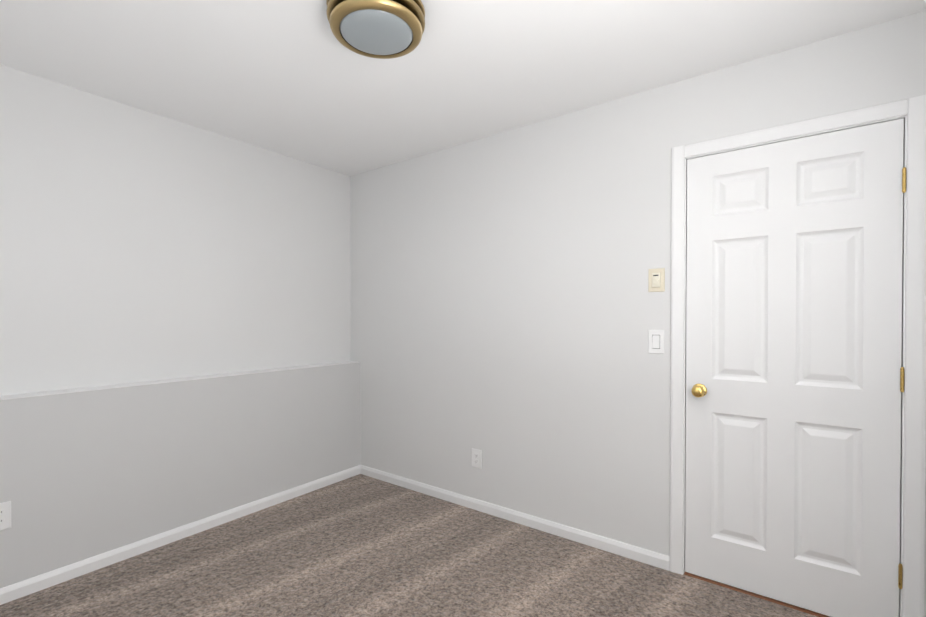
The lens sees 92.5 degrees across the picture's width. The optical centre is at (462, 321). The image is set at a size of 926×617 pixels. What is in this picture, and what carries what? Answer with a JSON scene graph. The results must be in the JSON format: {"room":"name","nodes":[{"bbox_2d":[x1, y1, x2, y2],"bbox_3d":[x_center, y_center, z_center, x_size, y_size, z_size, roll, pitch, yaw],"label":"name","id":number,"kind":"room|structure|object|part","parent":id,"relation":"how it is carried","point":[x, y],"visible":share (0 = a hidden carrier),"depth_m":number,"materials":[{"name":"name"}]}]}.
{"room":"empty bedroom","nodes":[
{"label":"empty bedroom","id":0,"kind":"room"},
{"bbox_2d":[0,64,350,395],"bbox_3d":[-1.856,0.031,2.531,0.115,2.440,2.950,0,1,36],"label":"wall","id":1,"kind":"structure","parent":0,"point":[138,245],"depth_m":2.53,"materials":[{"name":"paint"}]},
{"bbox_2d":[0,362,360,587],"bbox_3d":[-1.761,0.799,2.468,0.121,0.905,2.950,0,1,36],"label":"wall","id":2,"kind":"structure","parent":0,"point":[85,474],"depth_m":2.45,"materials":[{"name":"paint"}]},
{"bbox_2d":[0,501,10,530],"bbox_3d":[-2.055,0.869,1.963,0.008,0.122,0.078,0,1,36],"label":"electrical outlet","id":3,"kind":"object","parent":2,"relation":"attached to","point":[5,515],"visible":1,"depth_m":1.98,"materials":[{"name":"white plastic"}]},
{"bbox_2d":[0,361,357,399],"bbox_3d":[-1.761,0.344,2.463,0.123,0.004,2.950,0,1,36],"label":"wall ledge","id":4,"kind":"object","parent":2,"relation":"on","point":[24,395],"depth_m":2.47,"materials":[{"name":"paint"}]},
{"bbox_2d":[0,465,359,604],"bbox_3d":[-1.707,1.218,2.432,0.014,0.068,2.950,0,1,36],"label":"baseboard","id":5,"kind":"structure","parent":2,"relation":"attached to","point":[20,589],"depth_m":2.44,"materials":[{"name":"paint"}]},
{"bbox_2d":[0,474,817,616],"bbox_3d":[-0.410,1.301,1.476,3.710,0.080,3.180,0,1,36],"label":"floor","id":6,"kind":"structure","parent":0,"point":[360,545],"depth_m":2.19,"materials":[{"name":"carpet"}]},
{"bbox_2d":[684,572,829,616],"bbox_3d":[1.438,1.252,2.013,0.770,0.007,0.119,0,1,36],"label":"threshold strip","id":7,"kind":"object","parent":6,"relation":"on","point":[757,595],"visible":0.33,"depth_m":2.02,"materials":[{"name":"brown wood"}]},
{"bbox_2d":[0,0,925,175],"bbox_3d":[-0.410,-1.229,1.452,3.710,0.100,3.180,0,1,36],"label":"ceiling","id":8,"kind":"structure","parent":0,"point":[296,79],"depth_m":2.00,"materials":[{"name":"paint"}]},
{"bbox_2d":[326,0,424,58],"bbox_3d":[-0.326,-1.124,1.679,0.365,0.114,0.365,0,1,36],"label":"ceiling light fixture","id":9,"kind":"object","parent":8,"relation":"attached to","point":[384,29],"visible":1,"depth_m":1.62,"materials":[{"name":"gold metal"}]},
{"bbox_3d":[-0.326,-1.083,1.679,0.271,0.031,0.271,0,1,36],"label":"ceiling light glass","id":10,"kind":"part","parent":9,"relation":"part of","materials":[{"name":"white glass"}]},
{"bbox_2d":[350,10,925,616],"bbox_3d":[0.500,0.029,2.696,3.710,2.440,0.115,0,1,36],"label":"wall","id":11,"kind":"structure","parent":0,"point":[508,310],"depth_m":2.60,"materials":[{"name":"paint"}]},
{"bbox_2d":[472,448,481,468],"bbox_3d":[0.088,0.908,2.932,0.078,0.122,0.008,0,1,36],"label":"electrical outlet","id":12,"kind":"object","parent":11,"relation":"attached to","point":[476,458],"visible":1,"depth_m":2.93,"materials":[{"name":"white plastic"}]},
{"bbox_2d":[360,465,669,570],"bbox_3d":[0.099,1.213,2.923,2.337,0.068,0.014,0,1,36],"label":"baseboard","id":13,"kind":"structure","parent":11,"relation":"attached to","point":[649,557],"depth_m":2.68,"materials":[{"name":"paint"}]},
{"bbox_2d":[648,330,663,353],"bbox_3d":[0.985,0.105,2.261,0.076,0.122,0.012,0,1,36],"label":"light switch","id":14,"kind":"object","parent":11,"relation":"attached to","point":[655,341],"visible":1,"depth_m":2.26,"materials":[{"name":"white plastic"}]},
{"bbox_2d":[648,268,664,291],"bbox_3d":[0.981,-0.209,2.253,0.078,0.118,0.024,0,1,36],"label":"light switch","id":15,"kind":"object","parent":11,"relation":"attached to","point":[656,280],"visible":1,"depth_m":2.25,"materials":[{"name":"beige plastic"}]},
{"bbox_2d":[685,118,905,616],"bbox_3d":[1.400,0.226,1.944,0.770,2.032,0.102,0,1,36],"label":"door","id":16,"kind":"structure","parent":11,"relation":"in","point":[793,343],"depth_m":1.93,"materials":[{"name":"paint"}]},
{"bbox_3d":[1.128,0.336,2.124,0.065,0.065,0.067,0,1,36],"label":"knob","id":17,"kind":"part","parent":16,"relation":"part of","materials":[{"name":"gold metal"}]},
{"bbox_3d":[1.720,0.226,1.739,0.012,1.644,0.042,0,1,36],"label":"door hinge","id":18,"kind":"part","parent":16,"relation":"part of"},
{"bbox_2d":[670,94,925,616],"bbox_3d":[1.435,0.198,1.998,0.900,2.115,0.131,0,1,36],"label":"door frame","id":19,"kind":"structure","parent":11,"relation":"attached to","point":[911,112],"depth_m":1.73,"materials":[{"name":"paint"}]}
]}

